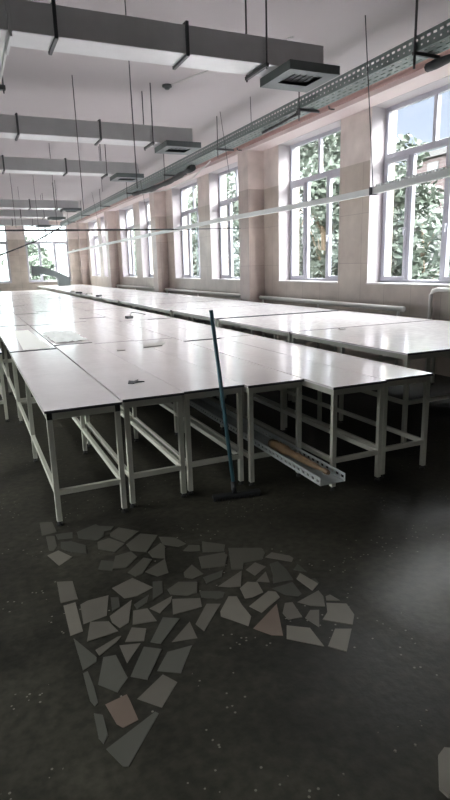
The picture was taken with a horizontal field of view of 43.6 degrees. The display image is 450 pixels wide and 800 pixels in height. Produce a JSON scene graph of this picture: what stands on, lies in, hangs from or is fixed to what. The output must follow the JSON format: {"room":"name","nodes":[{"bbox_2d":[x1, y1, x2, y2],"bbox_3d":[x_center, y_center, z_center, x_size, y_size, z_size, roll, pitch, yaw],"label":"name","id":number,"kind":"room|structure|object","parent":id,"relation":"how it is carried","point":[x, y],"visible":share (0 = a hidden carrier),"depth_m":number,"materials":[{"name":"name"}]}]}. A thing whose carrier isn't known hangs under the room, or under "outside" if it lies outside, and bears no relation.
{"room":"factory workshop","nodes":[
{"label":"factory workshop","id":0,"kind":"room"},
{"bbox_2d":[0,220,81,297],"bbox_3d":[-13.221,-6.947,28.587,12.200,4.220,0.500,-7,15,-23],"label":"wall","id":1,"kind":"structure","parent":0,"point":[18,267],"depth_m":29.60,"materials":[{"name":"paint"}]},
{"bbox_2d":[0,226,11,283],"bbox_3d":[-12.226,-7.440,28.752,2.220,2.952,0.370,-7,15,-23],"label":"window","id":2,"kind":"structure","parent":1,"relation":"in","point":[1,243],"depth_m":29.31,"materials":[{"name":"grey plastic"}]},
{"bbox_2d":[23,225,70,282],"bbox_3d":[-9.435,-7.807,29.964,2.230,2.952,0.370,-7,15,-23],"label":"window","id":3,"kind":"structure","parent":1,"relation":"in","point":[46,241],"depth_m":30.12,"materials":[{"name":"grey plastic"}]},
{"bbox_2d":[0,338,449,799],"bbox_3d":[-5.460,-1.112,12.802,13.050,0.200,37.300,-7,15,-23],"label":"floor","id":4,"kind":"structure","parent":0,"point":[248,709],"depth_m":2.68,"materials":[{"name":"concrete"}]},
{"bbox_2d":[0,349,8,421],"bbox_3d":[-3.253,-0.410,7.485,0.453,0.790,2.990,-7,15,-23],"label":"work table","id":5,"kind":"object","parent":4,"relation":"on","point":[2,385],"visible":1,"depth_m":6.27,"materials":[{"name":"metal"}]},
{"bbox_2d":[0,300,23,306],"bbox_3d":[-5.946,-2.310,15.738,0.441,0.790,3.000,-7,15,-23],"label":"work table","id":6,"kind":"object","parent":4,"relation":"on","point":[5,303],"visible":0.16,"depth_m":15.43,"materials":[{"name":"white laminate"}]},
{"bbox_2d":[0,313,26,360],"bbox_3d":[-4.079,-1.125,10.570,0.496,0.790,3.000,-7,15,-23],"label":"work table","id":7,"kind":"object","parent":4,"relation":"on","point":[8,319],"visible":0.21,"depth_m":10.07,"materials":[{"name":"white laminate"}]},
{"bbox_2d":[7,306,36,314],"bbox_3d":[-4.686,-1.695,13.023,0.441,0.790,2.930,-7,15,-23],"label":"work table","id":8,"kind":"object","parent":4,"relation":"on","point":[16,310],"visible":0.2,"depth_m":12.66,"materials":[{"name":"white laminate"}]},
{"bbox_2d":[0,325,55,419],"bbox_3d":[-2.777,-0.490,7.767,0.496,0.790,3.130,-7,15,-23],"label":"work table","id":9,"kind":"object","parent":4,"relation":"on","point":[11,343],"visible":0.38,"depth_m":7.54,"materials":[{"name":"white laminate"}]},
{"bbox_2d":[13,330,50,349],"bbox_3d":[-2.585,-0.804,7.352,0.300,0.002,2.280,-7,15,-23],"label":"paper sheet","id":10,"kind":"object","parent":9,"relation":"on","point":[27,340],"visible":1,"depth_m":7.04,"materials":[{"name":"white"}]},
{"bbox_2d":[15,299,40,304],"bbox_3d":[-5.717,-2.459,16.334,0.477,0.790,3.030,-7,15,-23],"label":"work table","id":11,"kind":"object","parent":4,"relation":"on","point":[22,301],"visible":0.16,"depth_m":16.17,"materials":[{"name":"white laminate"}]},
{"bbox_2d":[16,313,56,325],"bbox_3d":[-3.494,-1.114,10.456,0.441,0.790,2.670,-7,15,-23],"label":"work table","id":12,"kind":"object","parent":4,"relation":"on","point":[36,319],"visible":0.21,"depth_m":10.14,"materials":[{"name":"white laminate"}]},
{"bbox_2d":[24,304,58,311],"bbox_3d":[-4.459,-1.845,13.624,0.477,0.790,3.030,-7,15,-23],"label":"work table","id":13,"kind":"object","parent":4,"relation":"on","point":[35,307],"visible":0.16,"depth_m":13.20,"materials":[{"name":"white laminate"}]},
{"bbox_2d":[41,302,74,308],"bbox_3d":[-4.289,-2.034,14.392,0.478,0.790,3.030,-7,15,-23],"label":"work table","id":14,"kind":"object","parent":4,"relation":"on","point":[56,305],"visible":0.21,"depth_m":14.09,"materials":[{"name":"white laminate"}]},
{"bbox_2d":[30,324,91,346],"bbox_3d":[-2.360,-0.561,8.012,0.441,0.790,2.690,-7,15,-23],"label":"work table","id":15,"kind":"object","parent":4,"relation":"on","point":[39,329],"visible":0.08,"depth_m":8.20,"materials":[{"name":"white laminate"}]},
{"bbox_2d":[43,330,86,342],"bbox_3d":[-2.137,-0.852,7.443,0.439,0.022,1.351,-7,15,-23],"label":"plastic film","id":16,"kind":"object","parent":15,"relation":"on","point":[56,336],"visible":1,"depth_m":7.39,"materials":[{"name":"plastic"}]},
{"bbox_2d":[37,311,85,322],"bbox_3d":[-3.185,-1.224,10.878,0.477,0.790,2.970,-7,15,-23],"label":"work table","id":17,"kind":"object","parent":4,"relation":"on","point":[56,316],"visible":0.19,"depth_m":10.50,"materials":[{"name":"white laminate"}]},
{"bbox_2d":[38,284,84,297],"bbox_3d":[-8.407,-5.483,29.114,2.240,0.870,1.670,-8,15,-23],"label":"work table","id":18,"kind":"object","parent":4,"relation":"on","point":[78,284],"visible":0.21,"depth_m":29.05,"materials":[{"name":"white laminate"}]},
{"bbox_2d":[30,265,70,285],"bbox_3d":[-8.823,-6.309,28.465,1.840,1.060,0.480,-7,15,-23],"label":"duct","id":19,"kind":"object","parent":18,"relation":"on","point":[63,280],"visible":0.98,"depth_m":28.30,"materials":[{"name":"grey"}]},
{"bbox_2d":[50,298,80,303],"bbox_3d":[-4.670,-2.494,16.361,0.475,0.790,2.970,-7,15,-23],"label":"work table","id":20,"kind":"object","parent":4,"relation":"on","point":[60,300],"visible":0.18,"depth_m":16.17,"materials":[{"name":"white laminate"}]},
{"bbox_2d":[10,349,127,525],"bbox_3d":[-1.496,0.135,5.005,0.496,0.790,2.905,-7,15,-23],"label":"work table","id":21,"kind":"object","parent":4,"relation":"on","point":[60,388],"visible":1,"depth_m":4.11,"materials":[{"name":"white laminate"}]},
{"bbox_2d":[47,286,104,301],"bbox_3d":[-6.811,-4.697,25.645,2.240,0.870,2.070,-8,15,-23],"label":"work table","id":22,"kind":"object","parent":4,"relation":"on","point":[52,288],"visible":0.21,"depth_m":25.50,"materials":[{"name":"white laminate"}]},
{"bbox_2d":[56,308,103,318],"bbox_3d":[-3.031,-1.420,11.681,0.478,0.790,3.030,-7,15,-23],"label":"work table","id":23,"kind":"object","parent":4,"relation":"on","point":[76,312],"visible":0.18,"depth_m":11.30,"materials":[{"name":"white laminate"}]},
{"bbox_2d":[54,287,111,298],"bbox_3d":[-5.892,-4.266,23.738,2.240,0.870,2.170,-7,15,-23],"label":"work table","id":24,"kind":"object","parent":4,"relation":"on","point":[58,290],"visible":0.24,"depth_m":23.58,"materials":[{"name":"white laminate"}]},
{"bbox_2d":[77,223,90,299],"bbox_3d":[-7.633,-7.461,30.502,0.385,4.030,0.500,-7,15,-23],"label":"pillar","id":25,"kind":"structure","parent":4,"relation":"on","point":[82,237],"depth_m":30.23,"materials":[{"name":"paint"}]},
{"bbox_2d":[65,303,104,309],"bbox_3d":[-3.408,-1.879,13.643,0.475,0.790,2.970,-7,15,-23],"label":"work table","id":26,"kind":"object","parent":4,"relation":"on","point":[83,306],"visible":0.17,"depth_m":13.36,"materials":[{"name":"white laminate"}]},
{"bbox_2d":[61,288,126,306],"bbox_3d":[-5.028,-3.833,21.826,2.240,0.870,2.070,-8,15,-23],"label":"work table","id":27,"kind":"object","parent":4,"relation":"on","point":[64,291],"visible":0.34,"depth_m":21.66,"materials":[{"name":"white laminate"}]},
{"bbox_2d":[57,322,133,343],"bbox_3d":[-1.935,-0.614,8.186,0.477,0.790,2.990,-7,15,-23],"label":"work table","id":28,"kind":"object","parent":4,"relation":"on","point":[95,334],"visible":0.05,"depth_m":7.76,"materials":[{"name":"white laminate"}]},
{"bbox_2d":[82,302,125,308],"bbox_3d":[-2.990,-1.946,13.877,0.473,0.790,3.010,-7,15,-23],"label":"work table","id":29,"kind":"object","parent":4,"relation":"on","point":[98,304],"visible":0.17,"depth_m":13.57,"materials":[{"name":"white laminate"}]},
{"bbox_2d":[71,289,146,310],"bbox_3d":[-4.148,-3.410,19.957,2.240,0.870,2.070,-7,15,-23],"label":"work table","id":30,"kind":"object","parent":4,"relation":"on","point":[127,290],"visible":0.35,"depth_m":19.83,"materials":[{"name":"white laminate"}]},
{"bbox_2d":[104,211,119,304],"bbox_3d":[-4.919,-6.138,24.655,0.385,4.030,0.500,-7,15,-23],"label":"pillar","id":31,"kind":"structure","parent":4,"relation":"on","point":[109,216],"depth_m":24.38,"materials":[{"name":"paint"}]},
{"bbox_2d":[85,309,146,320],"bbox_3d":[-2.154,-1.267,10.942,0.475,0.790,3.010,-7,15,-23],"label":"work table","id":32,"kind":"object","parent":4,"relation":"on","point":[118,316],"visible":0.19,"depth_m":10.66,"materials":[{"name":"white laminate"}]},
{"bbox_2d":[55,343,186,507],"bbox_3d":[-1.127,0.041,5.356,0.441,0.790,3.150,-7,15,-23],"label":"work table","id":33,"kind":"object","parent":4,"relation":"on","point":[109,370],"visible":0.75,"depth_m":4.25,"materials":[{"name":"white laminate"}]},
{"bbox_2d":[82,291,166,314],"bbox_3d":[-3.271,-2.991,18.104,2.240,0.870,2.070,-8,15,-23],"label":"work table","id":34,"kind":"object","parent":4,"relation":"on","point":[134,292],"visible":0.21,"depth_m":17.92,"materials":[{"name":"white laminate"}]},
{"bbox_2d":[81,317,170,340],"bbox_3d":[-1.617,-0.730,8.634,0.478,0.790,3.650,-7,15,-23],"label":"work table","id":35,"kind":"object","parent":4,"relation":"on","point":[129,331],"visible":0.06,"depth_m":8.07,"materials":[{"name":"white laminate"}]},
{"bbox_2d":[93,293,176,317],"bbox_3d":[-2.643,-2.665,16.669,2.240,0.870,1.070,-8,15,-23],"label":"work table","id":36,"kind":"object","parent":4,"relation":"on","point":[95,297],"visible":0.31,"depth_m":16.48,"materials":[{"name":"white laminate"}]},
{"bbox_2d":[108,308,172,319],"bbox_3d":[-1.736,-1.334,11.171,0.473,0.790,3.040,-7,15,-23],"label":"work table","id":37,"kind":"object","parent":4,"relation":"on","point":[149,316],"visible":0.15,"depth_m":10.72,"materials":[{"name":"white laminate"}]},
{"bbox_2d":[103,294,201,323],"bbox_3d":[-2.002,-2.363,15.335,2.240,0.870,1.870,-7,15,-23],"label":"work table","id":38,"kind":"object","parent":4,"relation":"on","point":[111,299],"visible":0.24,"depth_m":15.10,"materials":[{"name":"white laminate"}]},
{"bbox_2d":[149,191,169,314],"bbox_3d":[-2.156,-4.790,18.702,0.385,4.030,0.500,-7,15,-23],"label":"pillar","id":39,"kind":"structure","parent":4,"relation":"on","point":[156,199],"depth_m":18.43,"materials":[{"name":"paint"}]},
{"bbox_2d":[96,341,243,494],"bbox_3d":[-0.688,-0.005,5.498,0.477,0.790,3.020,-7,15,-23],"label":"work table","id":40,"kind":"object","parent":4,"relation":"on","point":[195,381],"visible":0.71,"depth_m":4.50,"materials":[{"name":"white laminate"}]},
{"bbox_2d":[120,319,219,399],"bbox_3d":[-0.898,-0.655,8.236,0.475,0.790,3.040,-7,15,-23],"label":"work table","id":41,"kind":"object","parent":4,"relation":"on","point":[185,335],"visible":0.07,"depth_m":7.76,"materials":[{"name":"white laminate"}]},
{"bbox_2d":[119,297,231,323],"bbox_3d":[-1.200,-1.978,13.632,2.240,0.870,1.920,-7,15,-23],"label":"work table","id":42,"kind":"object","parent":4,"relation":"on","point":[137,303],"visible":0.28,"depth_m":13.40,"materials":[{"name":"white laminate"}]},
{"bbox_2d":[40,522,353,766],"bbox_3d":[-0.240,0.969,3.087,1.290,0.014,2.126,-7,15,-23],"label":"paving","id":43,"kind":"object","parent":4,"relation":"on","point":[112,677],"visible":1,"depth_m":2.77,"materials":[{"name":"stone"}]},
{"bbox_2d":[151,318,251,337],"bbox_3d":[-0.459,-0.711,8.422,0.473,0.790,2.970,-7,15,-23],"label":"work table","id":44,"kind":"object","parent":4,"relation":"on","point":[189,325],"visible":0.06,"depth_m":8.08,"materials":[{"name":"white laminate"}]},
{"bbox_2d":[165,288,240,331],"bbox_3d":[-0.766,-2.652,16.180,0.084,0.972,5.750,-7,15,-23],"label":"radiator","id":45,"kind":"object","parent":4,"relation":"on","point":[166,289],"visible":0.33,"depth_m":15.60,"materials":[{"name":"metal"}]},
{"bbox_2d":[140,300,274,338],"bbox_3d":[-0.404,-1.573,11.845,2.240,0.870,2.020,-7,15,-23],"label":"work table","id":46,"kind":"object","parent":4,"relation":"on","point":[166,307],"visible":0.34,"depth_m":11.57,"materials":[{"name":"white laminate"}]},
{"bbox_2d":[136,338,303,485],"bbox_3d":[-0.229,-0.053,5.644,0.478,0.790,3.040,-7,15,-23],"label":"work table","id":47,"kind":"object","parent":4,"relation":"on","point":[256,378],"visible":0.5,"depth_m":4.56,"materials":[{"name":"white laminate"}]},
{"bbox_2d":[189,397,344,485],"bbox_3d":[-0.063,0.126,5.388,0.194,0.055,3.860,-7,15,-22],"label":"tray","id":48,"kind":"object","parent":47,"relation":"on","point":[261,439],"visible":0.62,"depth_m":4.39,"materials":[{"name":"metal"}]},
{"bbox_2d":[268,439,330,474],"bbox_3d":[0.519,0.406,4.047,0.078,0.076,0.760,-8,15,-25],"label":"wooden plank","id":49,"kind":"object","parent":48,"relation":"in","point":[274,444],"visible":1,"depth_m":4.06,"materials":[{"name":"brown wood"}]},
{"bbox_2d":[209,310,260,501],"bbox_3d":[0.047,0.041,4.012,0.360,1.352,0.196,-5,14,-15],"label":"push broom","id":50,"kind":"object","parent":4,"relation":"on","point":[234,494],"visible":1,"depth_m":4.03,"materials":[{"name":"teal"}]},
{"bbox_2d":[238,150,264,336],"bbox_3d":[0.607,-3.442,12.749,0.385,4.030,0.500,-7,15,-23],"label":"pillar","id":51,"kind":"structure","parent":4,"relation":"on","point":[250,162],"depth_m":12.48,"materials":[{"name":"beige paint"}]},
{"bbox_2d":[174,228,240,229],"bbox_3d":[-0.369,-3.766,12.369,1.614,0.049,0.022,-7,15,-23],"label":"wire","id":52,"kind":"object","parent":51,"relation":"attached to","point":[197,228],"visible":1,"depth_m":12.37,"materials":[{"name":"grey metal"}]},
{"bbox_2d":[0,229,173,230],"bbox_3d":[-5.702,-3.038,10.059,10.100,0.061,0.045,-7,15,-23],"label":"cable","id":53,"kind":"object","parent":52,"relation":"attached to","point":[10,229],"visible":1,"depth_m":11.28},
{"bbox_2d":[172,304,337,351],"bbox_3d":[0.475,-1.163,10.032,2.240,0.870,2.040,-8,15,-23],"label":"work table","id":54,"kind":"object","parent":4,"relation":"on","point":[272,309],"visible":0.35,"depth_m":9.69,"materials":[{"name":"white laminate"}]},
{"bbox_2d":[187,339,386,490],"bbox_3d":[0.380,-0.032,5.484,0.475,0.790,2.975,-7,15,-23],"label":"work table","id":55,"kind":"object","parent":4,"relation":"on","point":[334,381],"visible":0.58,"depth_m":4.49,"materials":[{"name":"white laminate"}]},
{"bbox_2d":[219,311,430,402],"bbox_3d":[1.365,-0.718,8.068,2.240,0.870,2.040,-7,15,-23],"label":"work table","id":56,"kind":"object","parent":4,"relation":"on","point":[283,325],"visible":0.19,"depth_m":7.69,"materials":[{"name":"white laminate"}]},
{"bbox_2d":[220,335,432,477],"bbox_3d":[0.790,-0.102,5.732,0.473,0.790,3.045,-7,15,-23],"label":"work table","id":57,"kind":"object","parent":4,"relation":"on","point":[395,375],"visible":0.65,"depth_m":4.79,"materials":[{"name":"white laminate"}]},
{"bbox_2d":[259,295,405,364],"bbox_3d":[1.771,-1.415,10.715,0.084,0.972,4.650,-7,15,-23],"label":"radiator","id":58,"kind":"object","parent":4,"relation":"on","point":[398,309],"visible":0.44,"depth_m":9.98,"materials":[{"name":"metal"}]},
{"bbox_2d":[290,320,449,448],"bbox_3d":[2.202,-0.309,6.264,2.240,0.870,1.960,-7,15,-23],"label":"work table","id":59,"kind":"object","parent":4,"relation":"on","point":[407,341],"visible":0.75,"depth_m":5.80,"materials":[{"name":"white laminate"}]},
{"bbox_2d":[425,287,449,371],"bbox_3d":[3.323,-0.855,7.563,0.064,1.265,1.642,-7,15,-23],"label":"pipe","id":60,"kind":"object","parent":4,"relation":"on","point":[438,289],"visible":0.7,"depth_m":8.13,"materials":[{"name":"metal"}]},
{"bbox_2d":[438,747,449,797],"bbox_3d":[0.747,1.231,1.856,0.090,0.022,0.193,2,14,15],"label":"stone slab","id":61,"kind":"object","parent":4,"relation":"on","point":[444,755],"visible":1,"depth_m":1.85,"materials":[{"name":"stone"}]},
{"bbox_2d":[0,0,449,219],"bbox_3d":[-5.578,-5.409,11.774,13.050,0.200,37.300,-7,15,-23],"label":"ceiling","id":62,"kind":"structure","parent":0,"point":[38,83],"depth_m":7.92,"materials":[{"name":"paint"}]},
{"bbox_2d":[0,0,12,93],"bbox_3d":[-6.479,-5.261,13.539,1.010,0.859,21.480,-7,15,-23],"label":"duct","id":63,"kind":"object","parent":62,"relation":"hanging from","point":[4,27],"visible":1,"depth_m":4.35,"materials":[{"name":"white"}]},
{"bbox_2d":[0,219,50,227],"bbox_3d":[-8.490,-7.319,22.376,2.888,0.859,0.650,-7,15,-23],"label":"air duct","id":64,"kind":"object","parent":62,"relation":"hanging from","point":[42,223],"visible":0.87,"depth_m":22.56,"materials":[{"name":"grey"}]},
{"bbox_2d":[0,195,65,220],"bbox_3d":[-6.981,-6.583,19.124,2.888,0.859,0.650,-7,15,-23],"label":"air duct","id":65,"kind":"object","parent":62,"relation":"hanging from","point":[49,214],"visible":0.94,"depth_m":19.27,"materials":[{"name":"grey"}]},
{"bbox_2d":[0,180,81,212],"bbox_3d":[-5.752,-5.983,16.476,2.888,0.859,0.650,-7,15,-23],"label":"air duct","id":66,"kind":"object","parent":62,"relation":"hanging from","point":[62,205],"visible":0.99,"depth_m":16.59,"materials":[{"name":"grey"}]},
{"bbox_2d":[0,144,143,181],"bbox_3d":[-3.036,-4.659,10.625,2.888,0.859,0.600,-7,15,-23],"label":"air duct","id":67,"kind":"object","parent":62,"relation":"hanging from","point":[117,171],"visible":0.96,"depth_m":10.67,"materials":[{"name":"grey"}]},
{"bbox_2d":[72,76,83,210],"bbox_3d":[-2.049,-3.558,7.844,0.022,1.759,0.011,-7,15,-23],"label":"rod","id":68,"kind":"object","parent":62,"relation":"hanging from","point":[72,76],"visible":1,"depth_m":7.84,"materials":[{"name":"grey metal"}]},
{"bbox_2d":[0,83,200,154],"bbox_3d":[-1.803,-4.057,7.969,2.888,0.859,0.600,-7,15,-23],"label":"air duct","id":69,"kind":"object","parent":62,"relation":"hanging from","point":[165,140],"visible":1,"depth_m":7.98,"materials":[{"name":"grey metal"}]},
{"bbox_2d":[124,0,137,188],"bbox_3d":[-0.939,-3.053,5.626,0.022,1.769,0.011,-7,15,-23],"label":"rod","id":70,"kind":"object","parent":62,"relation":"hanging from","point":[124,0],"visible":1,"depth_m":5.67,"materials":[{"name":"grey metal"}]},
{"bbox_2d":[6,0,339,92],"bbox_3d":[-0.367,-3.357,4.875,2.888,0.859,0.585,-7,15,-23],"label":"air duct","id":71,"kind":"object","parent":62,"relation":"hanging from","point":[281,64],"visible":0.95,"depth_m":4.84,"materials":[{"name":"grey metal"}]},
{"bbox_2d":[285,74,314,82],"bbox_3d":[0.717,-3.102,5.394,0.295,0.004,0.290,-7,15,-23],"label":"grille","id":72,"kind":"object","parent":71,"relation":"attached to","point":[294,75],"depth_m":5.45,"materials":[{"name":"grey"}]},
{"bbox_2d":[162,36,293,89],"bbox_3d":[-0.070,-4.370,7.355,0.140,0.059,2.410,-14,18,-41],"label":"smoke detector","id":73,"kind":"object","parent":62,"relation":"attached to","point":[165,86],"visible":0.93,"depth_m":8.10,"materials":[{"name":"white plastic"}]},
{"bbox_2d":[60,0,449,225],"bbox_3d":[-2.272,-5.807,14.963,0.350,0.685,26.400,-7,15,-23],"label":"cable tray","id":74,"kind":"object","parent":62,"relation":"hanging from","point":[416,53],"visible":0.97,"depth_m":7.37,"materials":[{"name":"metal"}]},
{"bbox_2d":[132,165,195,195],"bbox_3d":[-1.606,-5.239,13.677,0.143,0.206,4.560,-7,15,-23],"label":"cable bundle","id":75,"kind":"object","parent":74,"relation":"hanging from","point":[191,168],"visible":1,"depth_m":12.90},
{"bbox_2d":[139,161,210,194],"bbox_3d":[-1.338,-5.142,13.416,0.066,0.228,5.075,-8,15,-24],"label":"loose cable","id":76,"kind":"object","parent":74,"relation":"hanging from","point":[209,161],"visible":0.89,"depth_m":12.57,"materials":[{"name":"white plastic"}]},
{"bbox_2d":[262,113,295,133],"bbox_3d":[0.797,-4.075,8.301,0.050,0.048,1.247,-6,14,-19],"label":"loose cable","id":77,"kind":"object","parent":74,"relation":"hanging from","point":[293,115],"visible":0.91,"depth_m":8.25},
{"bbox_2d":[424,54,449,72],"bbox_3d":[2.647,-3.182,4.673,0.109,0.111,2.640,-7,15,-23],"label":"cable bundle","id":78,"kind":"object","parent":74,"relation":"hanging from","point":[439,62],"visible":1,"depth_m":5.68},
{"bbox_2d":[76,63,449,223],"bbox_3d":[-0.266,-5.892,14.018,0.385,0.190,36.500,-7,15,-23],"label":"beam","id":79,"kind":"structure","parent":62,"relation":"attached to","point":[417,79],"depth_m":9.63,"materials":[{"name":"paint"}]},
{"bbox_2d":[77,49,449,221],"bbox_3d":[-1.104,-6.146,15.231,0.120,0.105,32.450,-7,15,-23],"label":"pipe","id":80,"kind":"object","parent":79,"relation":"attached to","point":[420,65],"visible":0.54,"depth_m":9.24,"materials":[{"name":"metal"}]},
{"bbox_2d":[365,15,373,186],"bbox_3d":[1.639,-3.338,6.381,0.010,1.707,0.392,8,16,35],"label":"rod","id":81,"kind":"object","parent":62,"relation":"hanging from","point":[365,15],"visible":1,"depth_m":6.35,"materials":[{"name":"grey metal"}]},
{"bbox_2d":[57,166,449,254],"bbox_3d":[-3.002,-4.857,17.034,0.090,0.193,27.900,-7,15,-23],"label":"rail","id":82,"kind":"object","parent":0,"point":[436,174],"visible":0.98,"depth_m":7.47,"materials":[{"name":"white"}]},
{"bbox_2d":[0,226,61,255],"bbox_3d":[-9.437,-7.646,27.090,3.212,1.335,0.278,-2,13,-2],"label":"cable bundle","id":83,"kind":"object","parent":82,"relation":"attached to","point":[61,226],"visible":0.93,"depth_m":27.09,"materials":[{"name":"plastic"}]},
{"bbox_2d":[86,107,449,376],"bbox_3d":[0.087,-4.036,14.883,0.500,4.220,37.000,-7,15,-23],"label":"wall","id":84,"kind":"structure","parent":0,"point":[355,153],"depth_m":10.28,"materials":[{"name":"beige paint"}]},
{"bbox_2d":[88,219,100,275],"bbox_3d":[-6.535,-7.736,28.721,0.276,2.726,2.160,-7,15,-23],"label":"reveal","id":85,"kind":"structure","parent":84,"relation":"attached to","point":[90,224],"depth_m":29.66,"materials":[{"name":"white paint"}]},
{"bbox_2d":[93,221,100,276],"bbox_3d":[-6.513,-7.726,28.733,0.370,2.752,2.160,-7,15,-23],"label":"window","id":86,"kind":"structure","parent":84,"relation":"in","point":[95,236],"depth_m":29.43,"materials":[{"name":"grey plastic"}]},
{"bbox_2d":[100,216,107,275],"bbox_3d":[-5.302,-7.135,26.064,0.276,2.726,2.160,-7,15,-23],"label":"reveal","id":87,"kind":"structure","parent":84,"relation":"attached to","point":[102,217],"depth_m":27.02,"materials":[{"name":"white paint"}]},
{"bbox_2d":[119,204,136,276],"bbox_3d":[-3.821,-6.413,22.874,0.276,2.726,2.160,-7,15,-23],"label":"reveal","id":88,"kind":"structure","parent":84,"relation":"attached to","point":[122,214],"depth_m":23.80,"materials":[{"name":"white paint"}]},
{"bbox_2d":[125,207,136,277],"bbox_3d":[-3.799,-6.403,22.887,0.370,2.752,2.160,-7,15,-23],"label":"window","id":89,"kind":"structure","parent":84,"relation":"in","point":[133,275],"depth_m":23.55,"materials":[{"name":"grey plastic"}]},
{"bbox_2d":[139,198,149,276],"bbox_3d":[-2.588,-5.811,20.218,0.276,2.726,2.160,-7,15,-23],"label":"reveal","id":90,"kind":"structure","parent":84,"relation":"attached to","point":[142,210],"depth_m":21.17,"materials":[{"name":"white paint"}]},
{"bbox_2d":[143,201,153,277],"bbox_3d":[-2.566,-5.801,20.230,0.370,2.752,2.160,-7,15,-23],"label":"window","id":91,"kind":"structure","parent":84,"relation":"in","point":[147,202],"depth_m":21.14,"materials":[{"name":"grey plastic"}]},
{"bbox_2d":[172,178,200,277],"bbox_3d":[-1.058,-5.065,16.921,0.276,2.726,2.160,-7,15,-23],"label":"reveal","id":92,"kind":"structure","parent":84,"relation":"attached to","point":[176,205],"depth_m":17.82,"materials":[{"name":"white paint"}]},
{"bbox_2d":[175,182,200,278],"bbox_3d":[-1.036,-5.055,16.934,0.370,2.752,2.160,-7,15,-23],"label":"window","id":93,"kind":"structure","parent":84,"relation":"in","point":[187,213],"depth_m":17.45,"materials":[{"name":"white plastic"}]},
{"bbox_2d":[209,161,237,278],"bbox_3d":[0.175,-4.463,14.265,0.276,2.726,2.160,-7,15,-23],"label":"reveal","id":94,"kind":"structure","parent":84,"relation":"attached to","point":[213,176],"depth_m":15.16,"materials":[{"name":"white paint"}]},
{"bbox_2d":[211,166,239,280],"bbox_3d":[0.197,-4.454,14.277,0.370,2.752,2.160,-7,15,-23],"label":"window","id":95,"kind":"structure","parent":84,"relation":"in","point":[228,202],"depth_m":14.89,"materials":[{"name":"white plastic"}]},
{"bbox_2d":[278,126,340,282],"bbox_3d":[1.727,-3.707,10.981,0.370,2.752,2.160,-7,15,-23],"label":"window","id":96,"kind":"structure","parent":84,"relation":"in","point":[330,175],"depth_m":11.34,"materials":[{"name":"grey plastic"}]},
{"bbox_2d":[278,120,340,279],"bbox_3d":[1.705,-3.717,10.968,0.276,2.726,2.160,-7,15,-23],"label":"reveal","id":97,"kind":"structure","parent":84,"relation":"attached to","point":[284,148],"depth_m":11.82,"materials":[{"name":"white paint"}]},
{"bbox_2d":[366,84,449,286],"bbox_3d":[2.960,-3.106,8.324,0.370,2.752,2.160,-7,15,-23],"label":"window","id":98,"kind":"structure","parent":84,"relation":"in","point":[410,154],"depth_m":8.77,"materials":[{"name":"grey plastic"}]},
{"bbox_2d":[367,75,449,282],"bbox_3d":[2.938,-3.115,8.312,0.276,2.726,2.160,-7,15,-23],"label":"reveal","id":99,"kind":"structure","parent":84,"relation":"attached to","point":[378,111],"depth_m":9.17,"materials":[{"name":"white paint"}]},
{"label":"outside","id":100,"kind":"structure","parent":0,"visible":0},
{"bbox_3d":[10.887,-9.306,47.965,180.000,0.300,200.000,-7,15,-23],"label":"ground","id":101,"kind":"structure","parent":100,"visible":0},
{"bbox_2d":[25,235,60,280],"bbox_3d":[-13.070,-9.048,38.966,3.297,4.830,4.047,-7,15,-23],"label":"leafy tree","id":102,"kind":"object","parent":101,"relation":"on","point":[47,263],"visible":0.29,"depth_m":38.38,"materials":[{"name":"green plant"}]},
{"bbox_2d":[187,197,198,273],"bbox_3d":[-1.496,-7.277,27.992,3.401,5.759,4.416,-6,14,-18],"label":"leafy tree","id":103,"kind":"object","parent":101,"relation":"on","point":[194,232],"visible":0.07,"depth_m":27.11,"materials":[{"name":"green plant"}]},
{"bbox_2d":[187,171,239,276],"bbox_3d":[0.260,-6.625,24.019,3.708,6.260,4.511,-7,14,-21],"label":"leafy tree","id":104,"kind":"object","parent":101,"relation":"on","point":[236,260],"visible":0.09,"depth_m":23.32,"materials":[{"name":"green plant"}]},
{"bbox_2d":[299,143,332,275],"bbox_3d":[2.356,-6.043,19.830,2.805,6.965,3.313,-7,15,-23],"label":"leafy tree","id":105,"kind":"object","parent":101,"relation":"on","point":[314,151],"visible":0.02,"depth_m":19.17,"materials":[{"name":"green plant"}]},
{"bbox_2d":[299,141,338,249],"bbox_3d":[4.522,-8.428,26.658,4.574,8.302,4.860,-7,15,-23],"label":"leafy tree","id":106,"kind":"object","parent":101,"relation":"on","point":[309,161],"visible":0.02,"depth_m":24.88,"materials":[{"name":"green plant"}]},
{"bbox_2d":[299,132,340,277],"bbox_3d":[2.873,-5.235,16.158,2.065,7.055,3.014,-5,14,-13],"label":"leafy tree","id":107,"kind":"object","parent":101,"relation":"on","point":[331,158],"visible":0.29,"depth_m":15.69,"materials":[{"name":"green plant"}]},
{"bbox_2d":[334,222,449,277],"bbox_3d":[9.817,-9.286,37.794,6.600,4.450,8.800,-7,15,-23],"label":"building","id":108,"kind":"structure","parent":101,"relation":"on","point":[394,228],"depth_m":34.58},
{"bbox_2d":[391,133,443,275],"bbox_3d":[3.925,-3.786,14.067,2.009,5.156,2.590,-8,15,-26],"label":"leafy tree","id":109,"kind":"object","parent":101,"relation":"on","point":[423,197],"visible":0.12,"depth_m":13.30,"materials":[{"name":"green plant"}]},
{"bbox_2d":[392,184,449,279],"bbox_3d":[7.289,-5.396,20.919,3.709,4.988,4.655,-7,15,-23],"label":"leafy tree","id":110,"kind":"object","parent":101,"relation":"on","point":[419,271],"visible":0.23,"depth_m":20.31,"materials":[{"name":"green plant"}]},
{"bbox_2d":[416,147,446,219],"bbox_3d":[28.923,-15.333,45.068,12.600,11.800,27.000,-7,15,-23],"label":"brick building","id":111,"kind":"structure","parent":101,"relation":"on","point":[437,158],"depth_m":50.75,"materials":[{"name":"grey"}]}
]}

